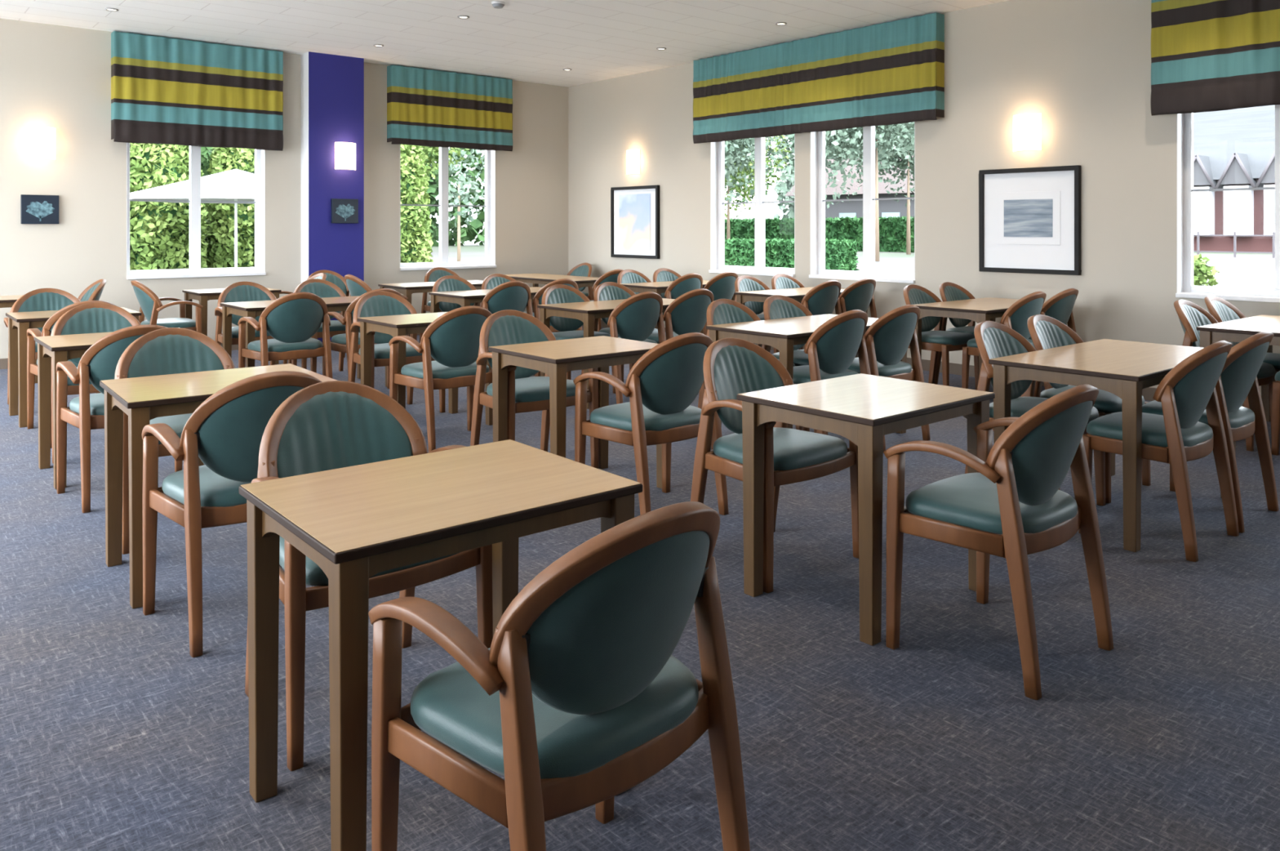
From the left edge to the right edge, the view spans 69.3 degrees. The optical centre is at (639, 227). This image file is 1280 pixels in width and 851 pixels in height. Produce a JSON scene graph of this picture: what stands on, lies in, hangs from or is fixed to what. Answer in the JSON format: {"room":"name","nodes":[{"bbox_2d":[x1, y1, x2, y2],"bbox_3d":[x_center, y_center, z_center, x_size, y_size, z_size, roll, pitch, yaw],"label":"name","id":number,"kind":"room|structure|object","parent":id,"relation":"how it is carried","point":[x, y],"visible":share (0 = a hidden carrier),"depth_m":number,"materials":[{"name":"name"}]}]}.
{"room":"dining hall","nodes":[
{"label":"dining hall","id":0,"kind":"room"},
{"bbox_2d":[0,17,568,358],"bbox_3d":[-4.646,-0.320,10.090,9.970,3.320,0.200,0,0,-40],"label":"wall","id":1,"kind":"structure","parent":0,"point":[59,77],"depth_m":9.41,"materials":[{"name":"beige paint"}]},
{"bbox_2d":[20,194,58,223],"bbox_3d":[-5.799,-0.175,8.953,0.310,0.280,0.043,0,0,-40],"label":"print","id":2,"kind":"object","parent":1,"relation":"attached to","point":[34,208],"visible":1,"depth_m":8.93,"materials":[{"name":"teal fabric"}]},
{"bbox_2d":[25,125,55,159],"bbox_3d":[-5.776,-0.815,8.925,0.250,0.310,0.115,0,0,-40],"label":"wall sconce","id":3,"kind":"object","parent":1,"relation":"attached to","point":[40,141],"visible":1,"depth_m":8.88,"materials":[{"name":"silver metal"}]},
{"bbox_2d":[126,142,266,279],"bbox_3d":[-4.770,-0.327,9.966,1.380,1.714,0.230,0,0,-40],"label":"window","id":4,"kind":"structure","parent":1,"relation":"in","point":[194,270],"depth_m":10.00,"materials":[{"name":"white"}]},
{"bbox_2d":[111,31,283,151],"bbox_3d":[-4.659,-1.410,9.843,1.671,1.110,0.160,0,0,-40],"label":"window valance","id":5,"kind":"object","parent":1,"relation":"attached to","point":[164,90],"visible":1,"depth_m":9.74,"materials":[{"name":"fabric"}]},
{"bbox_2d":[400,144,496,270],"bbox_3d":[-2.490,-0.327,11.900,1.360,1.714,0.230,0,0,-40],"label":"window","id":6,"kind":"structure","parent":1,"relation":"in","point":[490,155],"depth_m":11.95,"materials":[{"name":"white"}]},
{"bbox_2d":[386,64,512,151],"bbox_3d":[-2.378,-1.485,11.776,1.711,0.960,0.163,0,0,-40],"label":"blind","id":7,"kind":"object","parent":1,"relation":"attached to","point":[432,108],"visible":1,"depth_m":11.67,"materials":[{"name":"fabric"}]},
{"bbox_2d":[301,51,364,342],"bbox_3d":[-3.558,-0.320,10.725,0.650,3.320,0.240,0,0,-40],"label":"wall column","id":8,"kind":"structure","parent":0,"point":[332,86],"depth_m":10.59,"materials":[{"name":"blue paint"}]},
{"bbox_2d":[330,198,358,222],"bbox_3d":[-3.402,-0.190,10.672,0.310,0.280,0.043,0,0,-40],"label":"print","id":9,"kind":"object","parent":8,"relation":"attached to","point":[342,210],"visible":1,"depth_m":10.65,"materials":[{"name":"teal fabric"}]},
{"bbox_2d":[0,0,1007,86],"bbox_3d":[-0.311,-2.080,4.981,9.970,0.200,13.800,0,0,-40],"label":"ceiling","id":10,"kind":"structure","parent":0,"point":[531,41],"depth_m":9.06,"materials":[{"name":"white paint"}]},
{"bbox_2d":[0,324,1279,850],"bbox_3d":[-0.311,1.400,4.981,9.970,0.120,13.800,0,0,-40],"label":"floor","id":11,"kind":"structure","parent":0,"point":[113,736],"depth_m":2.66,"materials":[{"name":"carpet"}]},
{"bbox_2d":[4,288,97,404],"bbox_3d":[-4.470,0.907,7.032,0.611,0.871,0.542,0,0,-40],"label":"armchair","id":12,"kind":"object","parent":11,"relation":"on","point":[41,299],"visible":0.27,"depth_m":7.15,"materials":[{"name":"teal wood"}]},
{"bbox_2d":[26,300,115,429],"bbox_3d":[-3.704,0.907,6.176,0.611,0.871,0.542,0,0,-40],"label":"armchair","id":13,"kind":"object","parent":11,"relation":"on","point":[32,367],"visible":0.09,"depth_m":6.14,"materials":[{"name":"brown wood"}]},
{"bbox_2d":[5,306,141,427],"bbox_3d":[-4.060,0.975,6.640,0.750,0.730,0.600,0,0,-40],"label":"dining table","id":14,"kind":"object","parent":11,"relation":"on","point":[19,322],"visible":0.46,"depth_m":6.35,"materials":[{"name":"brown wood"}]},
{"bbox_2d":[50,302,141,463],"bbox_3d":[-3.273,0.907,5.634,0.611,0.871,0.542,0,0,-40],"label":"armchair","id":15,"kind":"object","parent":11,"relation":"on","point":[95,317],"visible":0.38,"depth_m":5.75,"materials":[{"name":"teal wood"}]},
{"bbox_2d":[34,331,203,488],"bbox_3d":[-2.902,0.975,5.183,0.750,0.730,0.600,0,0,-40],"label":"dining table","id":16,"kind":"object","parent":11,"relation":"on","point":[61,348],"visible":0.43,"depth_m":5.13,"materials":[{"name":"brown wood"}]},
{"bbox_2d":[56,324,182,512],"bbox_3d":[-2.564,0.907,4.678,0.611,0.871,0.542,0,0,-40],"label":"armchair","id":17,"kind":"object","parent":11,"relation":"on","point":[86,411],"visible":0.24,"depth_m":4.45,"materials":[{"name":"brown wood"}]},
{"bbox_2d":[130,280,203,333],"bbox_3d":[-4.364,0.907,8.493,0.542,0.871,0.611,0,0,-40],"label":"armchair","id":18,"kind":"object","parent":11,"relation":"on","point":[150,304],"visible":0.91,"depth_m":8.33,"materials":[{"name":"brown wood"}]},
{"bbox_2d":[114,327,235,554],"bbox_3d":[-2.058,0.907,4.173,0.611,0.871,0.542,0,0,-40],"label":"armchair","id":19,"kind":"object","parent":11,"relation":"on","point":[168,350],"visible":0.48,"depth_m":4.27,"materials":[{"name":"teal fabric"}]},
{"bbox_2d":[99,363,337,608],"bbox_3d":[-1.677,0.975,3.692,0.750,0.730,0.600,0,0,-38],"label":"dining table","id":20,"kind":"object","parent":11,"relation":"on","point":[144,399],"visible":0.53,"depth_m":3.55,"materials":[{"name":"brown wood"}]},
{"bbox_2d":[182,287,281,364],"bbox_3d":[-3.995,0.975,9.069,0.750,0.730,0.600,0,0,-40],"label":"dining table","id":21,"kind":"object","parent":11,"relation":"on","point":[202,295],"visible":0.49,"depth_m":8.77,"materials":[{"name":"brown wood"}]},
{"bbox_2d":[142,370,322,657],"bbox_3d":[-1.347,0.907,3.219,0.611,0.871,0.542,0,0,-40],"label":"armchair","id":22,"kind":"object","parent":11,"relation":"on","point":[226,429],"visible":0.59,"depth_m":3.01,"materials":[{"name":"brown wood"}]},
{"bbox_2d":[214,280,297,365],"bbox_3d":[-3.319,0.907,7.930,0.611,0.871,0.542,0,0,-40],"label":"armchair","id":23,"kind":"object","parent":11,"relation":"on","point":[244,291],"visible":0.33,"depth_m":7.99,"materials":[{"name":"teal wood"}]},
{"bbox_2d":[237,292,333,378],"bbox_3d":[-2.633,0.907,6.954,0.611,0.871,0.542,0,0,-40],"label":"armchair","id":24,"kind":"object","parent":11,"relation":"on","point":[294,320],"visible":0.99,"depth_m":6.81,"materials":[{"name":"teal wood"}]},
{"bbox_2d":[219,295,386,386],"bbox_3d":[-2.728,0.975,7.652,1.220,0.730,0.660,0,0,-40],"label":"dining table","id":25,"kind":"object","parent":11,"relation":"on","point":[253,309],"visible":0.42,"depth_m":7.46,"materials":[{"name":"brown wood"}]},
{"bbox_2d":[288,278,346,371],"bbox_3d":[-2.838,0.907,8.337,0.611,0.871,0.542,0,0,-40],"label":"armchair","id":26,"kind":"object","parent":11,"relation":"on","point":[322,288],"visible":0.26,"depth_m":8.48,"materials":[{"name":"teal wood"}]},
{"bbox_2d":[322,288,408,391],"bbox_3d":[-2.145,0.907,7.368,0.611,0.871,0.542,0,0,-40],"label":"armchair","id":27,"kind":"object","parent":11,"relation":"on","point":[340,342],"visible":0.12,"depth_m":7.15,"materials":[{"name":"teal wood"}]},
{"bbox_2d":[244,380,493,771],"bbox_3d":[-0.800,0.907,2.658,0.611,0.871,0.542,0,0,-40],"label":"armchair","id":28,"kind":"object","parent":11,"relation":"on","point":[330,424],"visible":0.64,"depth_m":2.65,"materials":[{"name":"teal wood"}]},
{"bbox_2d":[347,290,445,412],"bbox_3d":[-1.793,0.907,6.719,0.611,0.871,0.542,0,0,-40],"label":"armchair","id":29,"kind":"object","parent":11,"relation":"on","point":[376,303],"visible":0.4,"depth_m":6.71,"materials":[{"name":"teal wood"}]},
{"bbox_2d":[357,311,493,425],"bbox_3d":[-1.436,0.975,6.283,0.750,0.730,0.600,0,0,-40],"label":"dining table","id":30,"kind":"object","parent":11,"relation":"on","point":[402,324],"visible":0.46,"depth_m":6.21,"materials":[{"name":"brown wood"}]},
{"bbox_2d":[377,280,483,336],"bbox_3d":[-2.148,0.975,10.137,1.220,0.730,0.660,0,0,-40],"label":"dining table","id":31,"kind":"object","parent":11,"relation":"on","point":[406,289],"visible":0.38,"depth_m":9.71,"materials":[{"name":"brown wood"}]},
{"bbox_2d":[388,305,492,452],"bbox_3d":[-1.177,0.907,5.763,0.611,0.871,0.542,0,0,-40],"label":"armchair","id":32,"kind":"object","parent":11,"relation":"on","point":[451,340],"visible":0.87,"depth_m":5.58,"materials":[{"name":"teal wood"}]},
{"bbox_2d":[239,439,642,850],"bbox_3d":[-0.472,0.975,2.203,0.750,0.730,0.600,0,0,-40],"label":"dining table","id":33,"kind":"object","parent":11,"relation":"on","point":[358,522],"visible":0.93,"depth_m":2.10,"materials":[{"name":"brown wood"}]},
{"bbox_2d":[430,275,478,312],"bbox_3d":[-1.727,0.907,8.945,0.510,0.871,0.530,0,0,-40],"label":"dining chair","id":34,"kind":"object","parent":11,"relation":"on","point":[448,282],"visible":0.32,"depth_m":9.06,"materials":[{"name":"brown wood"}]},
{"bbox_2d":[428,286,541,312],"bbox_3d":[-1.315,0.975,8.877,1.220,0.730,0.660,0,0,-40],"label":"dining table","id":35,"kind":"object","parent":11,"relation":"on","point":[464,298],"visible":0.38,"depth_m":8.58,"materials":[{"name":"brown wood"}]},
{"bbox_2d":[480,280,534,375],"bbox_3d":[-1.264,0.907,8.399,0.510,0.871,0.530,0,0,-40],"label":"dining chair","id":36,"kind":"object","parent":11,"relation":"on","point":[511,295],"visible":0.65,"depth_m":8.21,"materials":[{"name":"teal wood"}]},
{"bbox_2d":[470,309,598,468],"bbox_3d":[-0.610,0.907,5.127,0.611,0.871,0.542,0,0,-40],"label":"armchair","id":37,"kind":"object","parent":11,"relation":"on","point":[526,393],"visible":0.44,"depth_m":5.10,"materials":[{"name":"teal leather"}]},
{"bbox_2d":[505,273,598,330],"bbox_3d":[-1.074,0.975,11.468,0.680,0.730,1.750,0,0,-40],"label":"dining table","id":38,"kind":"object","parent":11,"relation":"on","point":[534,278],"visible":0.31,"depth_m":11.27,"materials":[{"name":"brown wood"}]},
{"bbox_2d":[368,501,750,850],"bbox_3d":[-0.119,0.907,1.744,0.611,0.871,0.542,0,0,-43],"label":"armchair","id":39,"kind":"object","parent":11,"relation":"on","point":[579,696],"visible":1,"depth_m":1.58,"materials":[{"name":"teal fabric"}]},
{"bbox_2d":[488,335,662,488],"bbox_3d":[-0.298,0.975,4.757,0.750,0.730,0.600,0,0,-40],"label":"dining table","id":40,"kind":"object","parent":11,"relation":"on","point":[554,358],"visible":0.77,"depth_m":4.64,"materials":[{"name":"brown wood"}]},
{"bbox_2d":[534,284,615,393],"bbox_3d":[-0.524,0.907,7.512,0.510,0.871,0.530,0,0,-40],"label":"dining chair","id":41,"kind":"object","parent":11,"relation":"on","point":[557,293],"visible":0.45,"depth_m":7.58,"materials":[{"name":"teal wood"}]},
{"bbox_2d":[537,297,703,408],"bbox_3d":[-0.134,0.975,7.453,1.220,0.730,0.660,0,0,-40],"label":"dining table","id":42,"kind":"object","parent":11,"relation":"on","point":[586,312],"visible":0.34,"depth_m":7.10,"materials":[{"name":"brown wood"}]},
{"bbox_2d":[582,291,666,404],"bbox_3d":[-0.095,0.907,6.991,0.510,0.871,0.530,0,0,-40],"label":"dining chair","id":43,"kind":"object","parent":11,"relation":"on","point":[636,317],"visible":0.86,"depth_m":6.80,"materials":[{"name":"brown wood"}]},
{"bbox_2d":[594,281,657,382],"bbox_3d":[-0.120,0.907,7.855,0.510,0.871,0.530,0,0,-40],"label":"dining chair","id":44,"kind":"object","parent":11,"relation":"on","point":[607,291],"visible":0.23,"depth_m":7.96,"materials":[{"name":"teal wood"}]},
{"bbox_2d":[573,332,728,515],"bbox_3d":[0.074,0.907,4.340,0.611,0.871,0.542,0,0,-40],"label":"armchair","id":45,"kind":"object","parent":11,"relation":"on","point":[661,386],"visible":0.96,"depth_m":4.17,"materials":[{"name":"brown wood"}]},
{"bbox_2d":[646,288,713,343],"bbox_3d":[0.317,0.907,7.340,0.510,0.871,0.530,0,0,-40],"label":"dining chair","id":46,"kind":"object","parent":11,"relation":"on","point":[687,313],"visible":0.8,"depth_m":7.14,"materials":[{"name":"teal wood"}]},
{"bbox_2d":[662,272,707,335],"bbox_3d":[0.395,0.907,9.767,0.510,0.871,0.530,0,0,-40],"label":"dining chair","id":47,"kind":"object","parent":11,"relation":"on","point":[685,283],"visible":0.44,"depth_m":9.55,"materials":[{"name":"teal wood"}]},
{"bbox_2d":[703,271,737,325],"bbox_3d":[0.807,0.907,10.116,0.510,0.871,0.530,0,0,-40],"label":"dining chair","id":48,"kind":"object","parent":11,"relation":"on","point":[722,286],"visible":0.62,"depth_m":9.92,"materials":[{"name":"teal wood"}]},
{"bbox_2d":[697,298,802,430],"bbox_3d":[0.695,0.907,5.951,0.510,0.871,0.530,0,0,-40],"label":"dining chair","id":49,"kind":"object","parent":11,"relation":"on","point":[720,311],"visible":0.29,"depth_m":6.09,"materials":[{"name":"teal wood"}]},
{"bbox_2d":[734,275,770,319],"bbox_3d":[1.183,0.907,8.947,0.510,0.871,0.530,0,0,-40],"label":"dining chair","id":50,"kind":"object","parent":11,"relation":"on","point":[744,282],"visible":0.34,"depth_m":9.07,"materials":[{"name":"brown wood"}]},
{"bbox_2d":[690,337,858,592],"bbox_3d":[0.528,0.907,3.771,0.611,0.871,0.542,0,0,-40],"label":"armchair","id":51,"kind":"object","parent":11,"relation":"on","point":[731,366],"visible":0.77,"depth_m":3.71,"materials":[{"name":"brown wood"}]},
{"bbox_2d":[761,294,812,431],"bbox_3d":[1.107,0.907,6.300,0.510,0.871,0.530,0,0,-40],"label":"dining chair","id":52,"kind":"object","parent":11,"relation":"on","point":[775,306],"visible":0.33,"depth_m":6.41,"materials":[{"name":"brown wood"}]},
{"bbox_2d":[733,286,867,314],"bbox_3d":[1.568,0.975,8.910,1.220,0.730,0.660,0,0,-40],"label":"dining table","id":53,"kind":"object","parent":11,"relation":"on","point":[797,294],"visible":0.24,"depth_m":8.66,"materials":[{"name":"brown wood"}]},
{"bbox_2d":[706,313,906,433],"bbox_3d":[1.088,0.975,5.906,1.220,0.730,0.660,0,0,-40],"label":"dining table","id":54,"kind":"object","parent":11,"relation":"on","point":[781,334],"visible":0.42,"depth_m":5.58,"materials":[{"name":"brown wood"}]},
{"bbox_2d":[773,280,841,353],"bbox_3d":[1.575,0.907,8.500,0.510,0.871,0.530,0,0,-40],"label":"dining chair","id":55,"kind":"object","parent":11,"relation":"on","point":[822,299],"visible":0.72,"depth_m":8.30,"materials":[{"name":"brown wood"}]},
{"bbox_2d":[793,309,871,435],"bbox_3d":[1.081,0.907,5.497,0.510,0.871,0.530,0,0,-40],"label":"dining chair","id":56,"kind":"object","parent":11,"relation":"on","point":[833,346],"visible":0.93,"depth_m":5.31,"materials":[{"name":"brown wood"}]},
{"bbox_2d":[839,277,877,317],"bbox_3d":[1.980,0.907,8.842,0.510,0.871,0.530,0,0,-40],"label":"dining chair","id":57,"kind":"object","parent":11,"relation":"on","point":[859,295],"visible":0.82,"depth_m":8.64,"materials":[{"name":"brown wood"}]},
{"bbox_2d":[737,373,995,645],"bbox_3d":[0.833,0.975,3.408,0.750,0.730,0.600,0,0,-40],"label":"dining table","id":58,"kind":"object","parent":11,"relation":"on","point":[861,408],"visible":0.96,"depth_m":3.27,"materials":[{"name":"brown wood"}]},
{"bbox_2d":[826,304,930,451],"bbox_3d":[1.493,0.907,5.846,0.510,0.871,0.530,0,0,-40],"label":"dining chair","id":59,"kind":"object","parent":11,"relation":"on","point":[888,339],"visible":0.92,"depth_m":5.67,"materials":[{"name":"teal leather"}]},
{"bbox_2d":[902,284,978,390],"bbox_3d":[2.404,0.907,7.492,0.510,0.871,0.530,0,0,-40],"label":"dining chair","id":60,"kind":"object","parent":11,"relation":"on","point":[935,340],"visible":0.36,"depth_m":7.46,"materials":[{"name":"teal leather"}]},
{"bbox_2d":[933,281,975,384],"bbox_3d":[2.808,0.907,7.835,0.510,0.871,0.530,0,0,-40],"label":"dining chair","id":61,"kind":"object","parent":11,"relation":"on","point":[948,291],"visible":0.35,"depth_m":7.90,"materials":[{"name":"brown wood"}]},
{"bbox_2d":[911,297,1046,391],"bbox_3d":[2.796,0.975,7.447,1.220,0.730,0.660,0,0,-40],"label":"dining table","id":62,"kind":"object","parent":11,"relation":"on","point":[978,310],"visible":0.46,"depth_m":7.15,"materials":[{"name":"brown wood"}]},
{"bbox_2d":[883,383,1113,699],"bbox_3d":[1.168,0.907,2.960,0.611,0.871,0.542,0,0,-40],"label":"armchair","id":63,"kind":"object","parent":11,"relation":"on","point":[1013,493],"visible":1,"depth_m":2.81,"materials":[{"name":"teal leather"}]},
{"bbox_2d":[961,291,1051,396],"bbox_3d":[2.796,0.907,7.030,0.510,0.871,0.530,0,0,-40],"label":"dining chair","id":64,"kind":"object","parent":11,"relation":"on","point":[1015,317],"visible":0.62,"depth_m":6.83,"materials":[{"name":"brown wood"}]},
{"bbox_2d":[964,320,1105,506],"bbox_3d":[1.903,0.907,4.497,0.510,0.871,0.530,0,0,-40],"label":"dining chair","id":65,"kind":"object","parent":11,"relation":"on","point":[993,340],"visible":0.45,"depth_m":4.54,"materials":[{"name":"teal fabric"}]},
{"bbox_2d":[1028,288,1078,387],"bbox_3d":[3.200,0.907,7.373,0.510,0.871,0.530,0,0,-40],"label":"dining chair","id":66,"kind":"object","parent":11,"relation":"on","point":[1060,307],"visible":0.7,"depth_m":7.15,"materials":[{"name":"brown wood"}]},
{"bbox_2d":[1026,314,1150,502],"bbox_3d":[2.311,0.907,4.843,0.510,0.871,0.530,0,0,-40],"label":"dining chair","id":67,"kind":"object","parent":11,"relation":"on","point":[1046,331],"visible":0.33,"depth_m":4.82,"materials":[{"name":"teal fabric"}]},
{"bbox_2d":[988,338,1235,551],"bbox_3d":[2.294,0.975,4.438,1.220,0.730,0.660,0,0,-40],"label":"dining table","id":68,"kind":"object","parent":11,"relation":"on","point":[1121,368],"visible":0.6,"depth_m":4.08,"materials":[{"name":"brown wood"}]},
{"bbox_2d":[1078,340,1239,561],"bbox_3d":[2.270,0.907,4.040,0.510,0.871,0.530,0,0,-40],"label":"dining chair","id":69,"kind":"object","parent":11,"relation":"on","point":[1175,437],"visible":0.97,"depth_m":3.85,"materials":[{"name":"teal fabric"}]},
{"bbox_2d":[1141,330,1278,533],"bbox_3d":[2.686,0.907,4.393,0.510,0.871,0.530,0,0,-40],"label":"dining chair","id":70,"kind":"object","parent":11,"relation":"on","point":[1237,380],"visible":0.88,"depth_m":4.21,"materials":[{"name":"brown wood"}]},
{"bbox_2d":[1173,299,1277,451],"bbox_3d":[3.699,0.907,5.889,0.510,0.871,0.530,0,0,-40],"label":"dining chair","id":71,"kind":"object","parent":11,"relation":"on","point":[1191,315],"visible":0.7,"depth_m":5.87,"materials":[{"name":"brown wood"}]},
{"bbox_2d":[1196,314,1279,421],"bbox_3d":[4.097,0.975,5.836,1.220,0.730,0.660,0,0,-40],"label":"dining table","id":72,"kind":"object","parent":11,"relation":"on","point":[1237,330],"visible":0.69,"depth_m":5.67,"materials":[{"name":"brown wood"}]},
{"bbox_2d":[1204,295,1279,371],"bbox_3d":[4.110,0.907,6.238,0.510,0.871,0.530,0,0,-40],"label":"dining chair","id":73,"kind":"object","parent":11,"relation":"on","point":[1222,310],"visible":0.3,"depth_m":6.37,"materials":[{"name":"teal fabric"}]},
{"bbox_2d":[1271,370,1279,455],"bbox_3d":[4.074,0.907,5.446,0.510,0.871,0.530,0,0,-40],"label":"dining chair","id":74,"kind":"object","parent":11,"relation":"on","point":[1276,384],"visible":1,"depth_m":5.45,"materials":[{"name":"brown wood"}]},
{"bbox_2d":[568,0,1279,394],"bbox_3d":[3.337,-0.320,8.077,0.200,3.320,13.200,0,0,-40],"label":"wall","id":75,"kind":"structure","parent":0,"point":[1085,65],"depth_m":8.13,"materials":[{"name":"beige paint"}]},
{"bbox_2d":[610,184,660,258],"bbox_3d":[-0.068,-0.070,11.902,0.045,0.920,0.936,0,0,-40],"label":"framed picture","id":76,"kind":"object","parent":75,"relation":"attached to","point":[634,210],"visible":1,"depth_m":11.88,"materials":[{"name":"black"}]},
{"bbox_2d":[618,193,650,250],"bbox_3d":[-0.071,-0.070,11.900,0.007,0.720,0.620,0,0,-40],"label":"print","id":77,"kind":"object","parent":76,"relation":"attached to","point":[634,209],"depth_m":11.89},
{"bbox_2d":[708,133,795,276],"bbox_3d":[1.308,-0.327,10.446,0.230,1.714,1.280,0,0,-40],"label":"window","id":78,"kind":"structure","parent":75,"relation":"in","point":[717,202],"depth_m":10.69,"materials":[{"name":"white"}]},
{"bbox_2d":[693,12,944,143],"bbox_3d":[1.712,-1.473,9.714,0.161,0.985,3.202,0,0,-40],"label":"window valance","id":79,"kind":"object","parent":75,"relation":"attached to","point":[891,73],"visible":1,"depth_m":9.42,"materials":[{"name":"fabric"}]},
{"bbox_2d":[808,121,915,283],"bbox_3d":[2.265,-0.327,9.318,0.230,1.714,1.260,0,0,-40],"label":"window","id":80,"kind":"structure","parent":75,"relation":"in","point":[818,200],"depth_m":9.39,"materials":[{"name":"white"}]},
{"bbox_2d":[1013,112,1041,151],"bbox_3d":[3.288,-0.810,7.891,0.115,0.310,0.250,0,0,-40],"label":"wall sconce","id":81,"kind":"object","parent":75,"relation":"attached to","point":[1027,127],"visible":1,"depth_m":7.83,"materials":[{"name":"white glass"}]},
{"bbox_2d":[978,164,1081,275],"bbox_3d":[3.315,-0.060,7.914,0.045,0.900,0.886,0,0,-40],"label":"framed picture","id":82,"kind":"object","parent":75,"relation":"attached to","point":[1029,218],"visible":1,"depth_m":7.89,"materials":[{"name":"black"}]},
{"bbox_2d":[1004,198,1052,236],"bbox_3d":[3.313,-0.080,7.912,0.007,0.320,0.430,0,0,-40],"label":"print","id":83,"kind":"object","parent":82,"relation":"attached to","point":[1023,217],"depth_m":7.91},
{"bbox_2d":[1151,0,1279,115],"bbox_3d":[4.489,-1.405,6.438,0.164,1.120,1.711,0,0,-40],"label":"window valance","id":84,"kind":"object","parent":75,"relation":"attached to","point":[1207,55],"visible":1,"depth_m":6.72,"materials":[{"name":"fabric"}]},
{"bbox_2d":[1175,104,1279,302],"bbox_3d":[4.571,-0.327,6.599,0.230,1.714,1.310,0,0,-40],"label":"window","id":85,"kind":"structure","parent":75,"relation":"in","point":[1185,287],"depth_m":7.06,"materials":[{"name":"white"}]},
{"label":"outside","id":86,"kind":"structure","parent":0,"visible":0},
{"bbox_2d":[206,232,1272,273],"bbox_3d":[4.625,1.360,56.379,320.000,0.001,320.000,0,0,-40],"label":"ground","id":87,"kind":"structure","parent":86,"point":[889,261],"depth_m":42.91,"materials":[{"name":"grey concrete"}]},
{"bbox_2d":[129,142,208,270],"bbox_3d":[-13.736,-2.009,26.369,2.667,6.754,2.613,0,0,-33],"label":"hedge","id":88,"kind":"object","parent":87,"relation":"on","point":[159,232],"visible":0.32,"depth_m":25.56,"materials":[{"name":"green plant"}]},
{"bbox_2d":[129,168,254,267],"bbox_3d":[-10.480,-0.090,24.024,4.989,2.860,4.989,0,0,7],"label":"parasol","id":89,"kind":"object","parent":87,"relation":"on","point":[235,184],"visible":0.51,"depth_m":22.27,"materials":[{"name":"grey fabric"}]},
{"bbox_2d":[202,146,254,267],"bbox_3d":[-12.029,-1.841,28.221,2.534,6.416,2.482,0,0,-4],"label":"hedge","id":90,"kind":"object","parent":87,"relation":"on","point":[220,239],"visible":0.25,"depth_m":27.35,"materials":[{"name":"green plant"}]},
{"bbox_2d":[200,146,484,246],"bbox_3d":[-32.488,-6.874,53.761,60.782,17.382,5.114,0,0,-40],"label":"woodland","id":91,"kind":"object","parent":87,"relation":"on","point":[468,233],"visible":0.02,"depth_m":68.66,"materials":[{"name":"green plant"}]},
{"bbox_2d":[400,144,433,262],"bbox_3d":[-8.348,-1.841,31.617,2.534,6.416,2.482,0,0,29],"label":"hedge","id":92,"kind":"object","parent":87,"relation":"on","point":[415,243],"visible":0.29,"depth_m":31.07,"materials":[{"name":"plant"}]},
{"bbox_2d":[435,147,484,261],"bbox_3d":[-4.806,-0.593,25.426,1.576,3.865,2.125,0,0,-16],"label":"young tree","id":93,"kind":"object","parent":87,"relation":"on","point":[473,184],"visible":0.75,"depth_m":25.29,"materials":[{"name":"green plant"}]},
{"bbox_2d":[724,135,783,205],"bbox_3d":[2.860,-3.564,43.052,7.631,9.808,8.287,0,0,16],"label":"broadleaf tree","id":94,"kind":"object","parent":87,"relation":"on","point":[732,157],"visible":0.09,"depth_m":41.42,"materials":[{"name":"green plant"}]},
{"bbox_2d":[724,134,791,239],"bbox_3d":[5.123,-3.739,52.828,6.915,10.158,8.779,0,0,7],"label":"broadleaf tree","id":95,"kind":"object","parent":87,"relation":"on","point":[738,188],"visible":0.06,"depth_m":52.56,"materials":[{"name":"green plant"}]},
{"bbox_2d":[724,236,859,271],"bbox_3d":[3.643,0.844,23.603,1.362,1.201,3.937,0,0,-40],"label":"clipped hedge","id":96,"kind":"object","parent":87,"relation":"on","point":[840,255],"visible":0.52,"depth_m":22.91,"materials":[{"name":"green plant"}]},
{"bbox_2d":[771,134,862,217],"bbox_3d":[23.883,-6.436,83.170,5.013,16.552,28.871,0,0,-40],"label":"broadleaf tree","id":97,"kind":"object","parent":87,"relation":"on","point":[788,212],"visible":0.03,"depth_m":91.97,"materials":[{"name":"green plant"}]},
{"bbox_2d":[724,215,914,252],"bbox_3d":[12.471,0.424,54.459,2.065,2.295,21.457,0,0,-40],"label":"clipped hedge","id":98,"kind":"object","parent":87,"relation":"on","point":[892,230],"visible":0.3,"depth_m":54.03,"materials":[{"name":"green plant"}]},
{"bbox_2d":[764,121,914,261],"bbox_3d":[8.936,-3.564,37.056,7.631,9.808,8.287,0,0,-4],"label":"broadleaf tree","id":99,"kind":"object","parent":87,"relation":"on","point":[851,139],"visible":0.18,"depth_m":36.69,"materials":[{"name":"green plant"}]},
{"bbox_2d":[784,155,914,217],"bbox_3d":[17.716,-1.760,62.495,13.000,6.200,9.000,0,0,40],"label":"house","id":100,"kind":"structure","parent":87,"relation":"on","point":[886,208],"depth_m":60.36,"materials":[{"name":"grey"}]},
{"bbox_2d":[831,121,914,254],"bbox_3d":[13.597,-3.564,46.549,8.287,9.808,7.631,0,0,-3],"label":"broadleaf tree","id":101,"kind":"object","parent":87,"relation":"on","point":[904,163],"visible":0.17,"depth_m":46.15,"materials":[{"name":"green plant"}]},
{"bbox_2d":[1193,104,1275,252],"bbox_3d":[36.000,-3.360,54.146,11.040,9.400,19.000,0,0,-40],"label":"building","id":102,"kind":"structure","parent":87,"relation":"on","point":[1235,148],"depth_m":51.44,"materials":[{"name":"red brick"}]},
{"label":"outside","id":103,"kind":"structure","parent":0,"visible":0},
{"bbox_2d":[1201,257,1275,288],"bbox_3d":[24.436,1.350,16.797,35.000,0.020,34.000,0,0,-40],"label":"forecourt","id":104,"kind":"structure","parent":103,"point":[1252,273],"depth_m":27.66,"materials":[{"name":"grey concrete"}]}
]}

